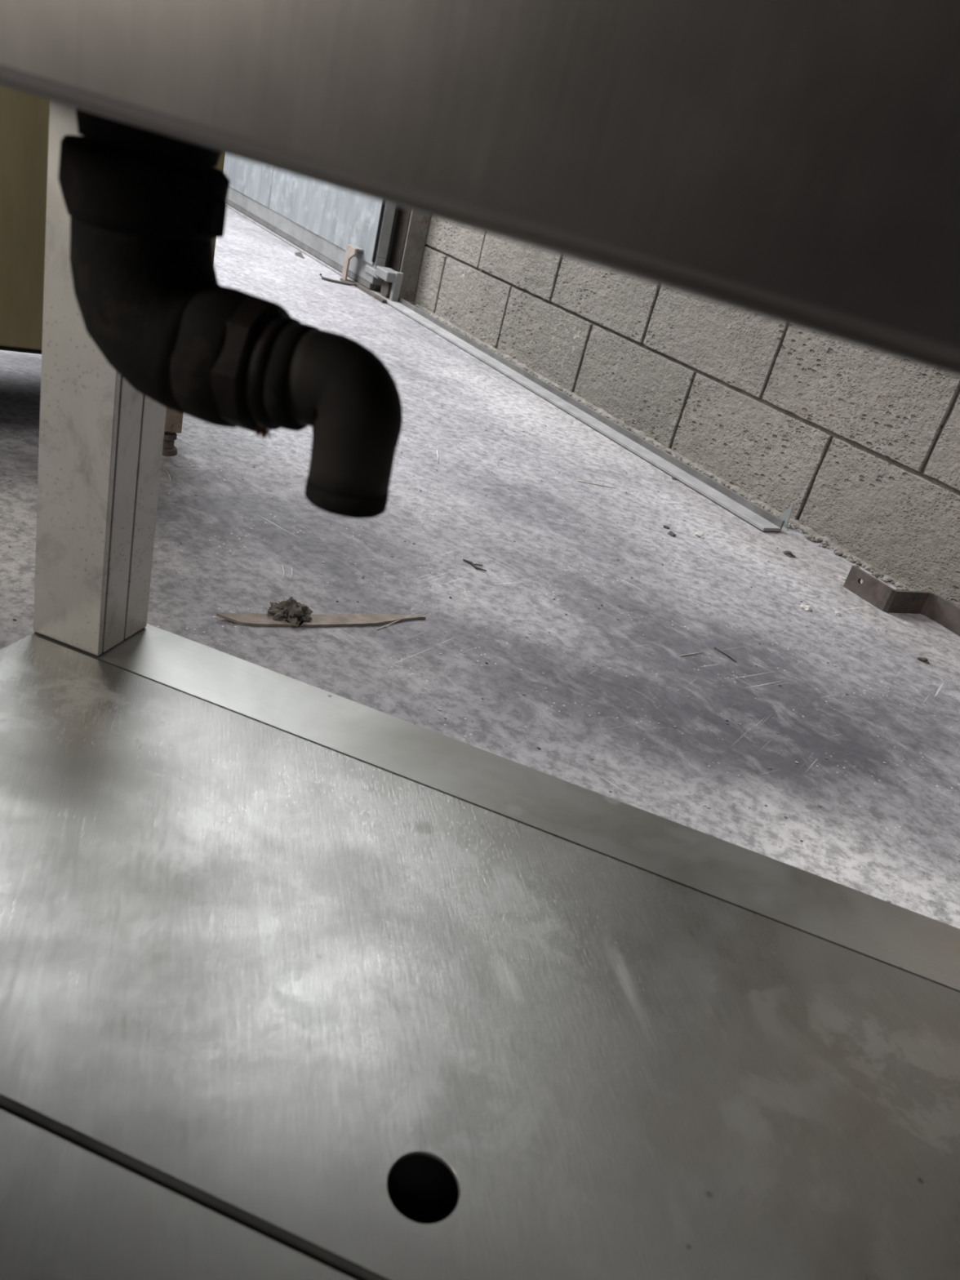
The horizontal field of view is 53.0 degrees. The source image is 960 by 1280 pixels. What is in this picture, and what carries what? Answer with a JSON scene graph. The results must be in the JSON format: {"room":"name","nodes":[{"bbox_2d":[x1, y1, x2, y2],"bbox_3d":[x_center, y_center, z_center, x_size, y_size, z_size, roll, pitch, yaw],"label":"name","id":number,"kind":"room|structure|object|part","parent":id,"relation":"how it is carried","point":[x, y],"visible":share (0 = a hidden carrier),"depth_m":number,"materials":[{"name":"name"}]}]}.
{"room":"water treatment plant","nodes":[
{"label":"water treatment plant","id":0,"kind":"room"},
{"bbox_2d":[0,206,959,928],"bbox_3d":[-1.342,-1.386,3.414,10.500,0.120,12.700,20,27,9],"label":"floor","id":1,"kind":"structure","parent":0,"point":[894,835],"depth_m":1.40,"materials":[{"name":"concrete"}]},
{"bbox_2d":[0,84,225,456],"bbox_3d":[-0.933,-0.847,1.368,0.986,0.950,0.600,-3,31,-32],"label":"base cabinet","id":2,"kind":"object","parent":1,"relation":"on","point":[24,117],"visible":0.27,"depth_m":1.34,"materials":[{"name":"metal"}]},
{"bbox_3d":[-0.506,-0.396,1.572,0.038,0.106,0.038,-3,31,-32],"label":"leg","id":3,"kind":"part","parent":2,"relation":"part of","materials":[{"name":"grey metal"}]},
{"bbox_2d":[294,252,304,258],"bbox_3d":[-0.747,-1.595,3.979,0.024,0.015,0.110,-3,31,-31],"label":"scrap","id":4,"kind":"object","parent":1,"relation":"on","point":[299,254],"visible":1,"depth_m":3.98,"materials":[{"name":"grey"}]},
{"bbox_2d":[216,612,426,626],"bbox_3d":[-0.192,-0.028,1.216,0.279,0.010,0.030,-1,30,-29],"label":"wood sliver","id":5,"kind":"object","parent":1,"relation":"on","point":[246,619],"visible":0.97,"depth_m":1.21,"materials":[{"name":"wood"}]},
{"bbox_2d":[266,596,313,626],"bbox_3d":[-0.235,-0.043,1.195,0.058,0.027,0.051,20,27,9],"label":"clump","id":6,"kind":"object","parent":5,"relation":"on","point":[290,611],"visible":1,"depth_m":1.19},
{"bbox_2d":[319,273,360,285],"bbox_3d":[-0.523,-1.343,3.602,0.157,0.020,0.023,9,27,-12],"label":"rod","id":7,"kind":"object","parent":1,"relation":"on","point":[320,274],"visible":1,"depth_m":3.60,"materials":[{"name":"metal"}]},
{"bbox_2d":[339,244,364,283],"bbox_3d":[-0.483,-1.414,3.636,0.042,0.132,0.086,-3,31,-32],"label":"bracket","id":8,"kind":"object","parent":1,"relation":"on","point":[351,250],"visible":0.95,"depth_m":3.63,"materials":[{"name":"metal"}]},
{"bbox_3d":[-0.499,-1.362,3.667,0.042,0.007,0.078,-3,31,-32],"label":"foot plate","id":9,"kind":"part","parent":8,"relation":"part of","materials":[{"name":"metal"}]},
{"bbox_3d":[-0.494,-1.414,3.629,0.008,0.132,0.086,-3,31,-32],"label":"upright plate","id":10,"kind":"part","parent":8,"relation":"part of","materials":[{"name":"beige metal"}]},
{"bbox_2d":[355,264,403,303],"bbox_3d":[-0.370,-1.319,3.534,0.067,0.110,0.260,-3,31,-32],"label":"door stop","id":11,"kind":"object","parent":1,"relation":"on","point":[391,285],"visible":0.9,"depth_m":3.48,"materials":[{"name":"metal"}]},
{"bbox_3d":[-0.386,-1.355,3.551,0.032,0.026,0.125,-3,31,-32],"label":"stop arm","id":12,"kind":"part","parent":11,"relation":"part of"},
{"bbox_3d":[-0.302,-1.266,3.466,0.027,0.110,0.027,-3,31,-32],"label":"stop leg","id":13,"kind":"part","parent":11,"relation":"part of","materials":[{"name":"grey metal"}]},
{"bbox_2d":[376,606,429,630],"bbox_3d":[-0.100,-0.029,1.272,0.002,0.006,0.111,29,29,26],"label":"straw","id":14,"kind":"object","parent":1,"relation":"on","point":[428,606],"visible":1,"depth_m":1.26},
{"bbox_2d":[380,205,430,305],"bbox_3d":[-0.028,-2.420,3.055,0.090,2.600,0.240,-3,31,-32],"label":"steel column","id":15,"kind":"structure","parent":1,"relation":"on","point":[410,228],"depth_m":3.51,"materials":[{"name":"grey metal"}]},
{"bbox_2d":[462,559,486,571],"bbox_3d":[-0.008,-0.116,1.493,0.043,0.004,0.019,20,27,9],"label":"twig","id":16,"kind":"object","parent":1,"relation":"on","point":[472,563],"visible":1,"depth_m":1.49,"materials":[{"name":"wood"}]},
{"bbox_2d":[0,0,959,1279],"bbox_3d":[0.312,0.161,0.053,1.830,0.949,1.252,20,27,9],"label":"bench","id":17,"kind":"object","parent":1,"relation":"on","point":[299,980],"visible":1,"depth_m":0.50,"materials":[{"name":"metal"}]},
{"bbox_3d":[-0.257,-0.332,0.687,0.064,0.744,0.070,20,27,9],"label":"leg","id":18,"kind":"part","parent":17,"relation":"part of","materials":[{"name":"metal"}]},
{"bbox_3d":[0.206,0.573,0.011,1.740,0.002,0.808,20,27,9],"label":"shelf plate","id":19,"kind":"part","parent":17,"relation":"part of","materials":[{"name":"metal"}]},
{"bbox_2d":[386,1155,458,1223],"bbox_3d":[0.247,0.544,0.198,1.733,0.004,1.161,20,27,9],"label":"hole","id":20,"kind":"object","parent":17,"relation":"on","point":[422,1188],"depth_m":0.52,"materials":[{"name":"black"}]},
{"bbox_3d":[0.400,-0.162,0.124,1.750,0.400,0.160,24,28,16],"label":"tank","id":21,"kind":"part","parent":17,"relation":"part of","materials":[{"name":"metal"}]},
{"bbox_3d":[0.374,0.351,0.529,1.740,0.002,0.357,20,27,9],"label":"shelf plate","id":22,"kind":"part","parent":17,"relation":"part of","materials":[{"name":"metal"}]},
{"bbox_3d":[0.432,0.287,0.733,1.740,0.045,0.079,20,27,9],"label":"edge rail","id":23,"kind":"part","parent":17,"relation":"part of","materials":[{"name":"metal"}]},
{"bbox_2d":[3,377,959,902],"bbox_3d":[0.242,-0.167,1.727,2.392,0.002,1.869,20,27,9],"label":"floor grit","id":24,"kind":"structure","parent":1,"relation":"on","point":[14,620],"depth_m":1.38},
{"bbox_2d":[226,204,784,532],"bbox_3d":[-0.736,-1.669,4.121,0.060,0.026,5.732,-3,31,-32],"label":"floor track","id":25,"kind":"object","parent":1,"relation":"on","point":[735,504],"visible":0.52,"depth_m":2.53,"materials":[{"name":"metal"}]},
{"bbox_2d":[223,153,396,288],"bbox_3d":[-0.982,-3.134,4.384,0.056,2.186,3.575,-3,31,-32],"label":"door","id":26,"kind":"structure","parent":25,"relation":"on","point":[321,219],"depth_m":3.95,"materials":[{"name":"grey metal"}]},
{"bbox_3d":[-1.219,-2.247,4.840,0.040,0.096,3.575,-3,31,-32],"label":"rail","id":27,"kind":"part","parent":26,"relation":"part of","materials":[{"name":"grey metal"}]},
{"bbox_2d":[577,480,614,488],"bbox_3d":[0.248,-0.331,2.049,0.087,0.002,0.002,9,27,-12],"label":"straw","id":28,"kind":"object","parent":1,"relation":"on","point":[577,480],"visible":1,"depth_m":2.05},
{"bbox_2d":[413,304,915,591],"bbox_3d":[0.379,-0.576,2.587,0.070,0.019,2.905,-3,31,-32],"label":"floor strip","id":29,"kind":"object","parent":1,"relation":"on","point":[812,535],"visible":0.62,"depth_m":2.33,"materials":[{"name":"grey metal"}]},
{"bbox_2d":[667,530,675,536],"bbox_3d":[0.372,-0.207,1.869,0.015,0.005,0.022,9,27,-13],"label":"chip","id":30,"kind":"object","parent":1,"relation":"on","point":[671,533],"visible":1,"depth_m":1.86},
{"bbox_2d":[680,651,702,656],"bbox_3d":[0.307,0.020,1.394,0.050,0.002,0.002,-7,34,-37],"label":"straw","id":31,"kind":"object","parent":1,"relation":"on","point":[702,651],"visible":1,"depth_m":1.39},
{"bbox_2d":[694,532,704,538],"bbox_3d":[0.434,-0.207,1.902,0.018,0.007,0.024,12,27,-7],"label":"chip","id":32,"kind":"object","parent":1,"relation":"on","point":[698,534],"visible":1,"depth_m":1.90,"materials":[{"name":"beige stone"}]},
{"bbox_2d":[713,646,736,662],"bbox_3d":[0.362,0.021,1.421,0.004,0.002,0.043,-9,35,-39],"label":"splinter","id":33,"kind":"object","parent":1,"relation":"on","point":[714,647],"visible":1,"depth_m":1.42,"materials":[{"name":"wood"}]},
{"bbox_2d":[778,503,793,528],"bbox_3d":[0.671,-0.276,2.108,0.014,0.052,0.038,-3,31,-32],"label":"shard","id":34,"kind":"object","parent":1,"relation":"on","point":[785,516],"visible":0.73,"depth_m":2.10,"materials":[{"name":"grey"}]},
{"bbox_2d":[782,551,795,557],"bbox_3d":[0.622,-0.173,1.931,0.023,0.010,0.023,1,30,-26],"label":"chip","id":35,"kind":"object","parent":1,"relation":"on","point":[788,553],"visible":1,"depth_m":1.93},
{"bbox_2d":[800,604,812,611],"bbox_3d":[0.569,-0.058,1.679,0.018,0.008,0.022,-8,34,-38],"label":"chip","id":36,"kind":"object","parent":1,"relation":"on","point":[808,608],"visible":1,"depth_m":1.68,"materials":[{"name":"white stone"}]},
{"bbox_2d":[833,611,840,616],"bbox_3d":[0.627,-0.048,1.692,0.013,0.006,0.016,17,26,3],"label":"chip","id":37,"kind":"object","parent":1,"relation":"on","point":[837,613],"visible":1,"depth_m":1.69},
{"bbox_2d":[838,575,846,580],"bbox_3d":[0.706,-0.122,1.879,0.011,0.005,0.020,-4,32,-34],"label":"chip","id":38,"kind":"object","parent":1,"relation":"on","point":[841,577],"visible":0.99,"depth_m":1.88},
{"bbox_2d":[843,565,959,635],"bbox_3d":[0.914,0.030,1.647,0.100,0.044,0.637,-9,35,-39],"label":"metal bracket","id":39,"kind":"object","parent":1,"relation":"on","point":[873,591],"visible":1,"depth_m":1.78,"materials":[{"name":"metal"}]},
{"bbox_2d":[916,657,929,664],"bbox_3d":[0.733,0.033,1.591,0.016,0.006,0.020,3,29,-23],"label":"chip","id":40,"kind":"object","parent":1,"relation":"on","point":[922,659],"visible":1,"depth_m":1.59,"materials":[{"name":"grey stone"}]},
{"bbox_2d":[413,216,959,607],"bbox_3d":[1.404,-1.184,1.113,0.193,2.850,5.596,-3,31,-32],"label":"wall","id":41,"kind":"structure","parent":0,"point":[864,444],"depth_m":2.25,"materials":[{"name":"concrete"}]}
]}

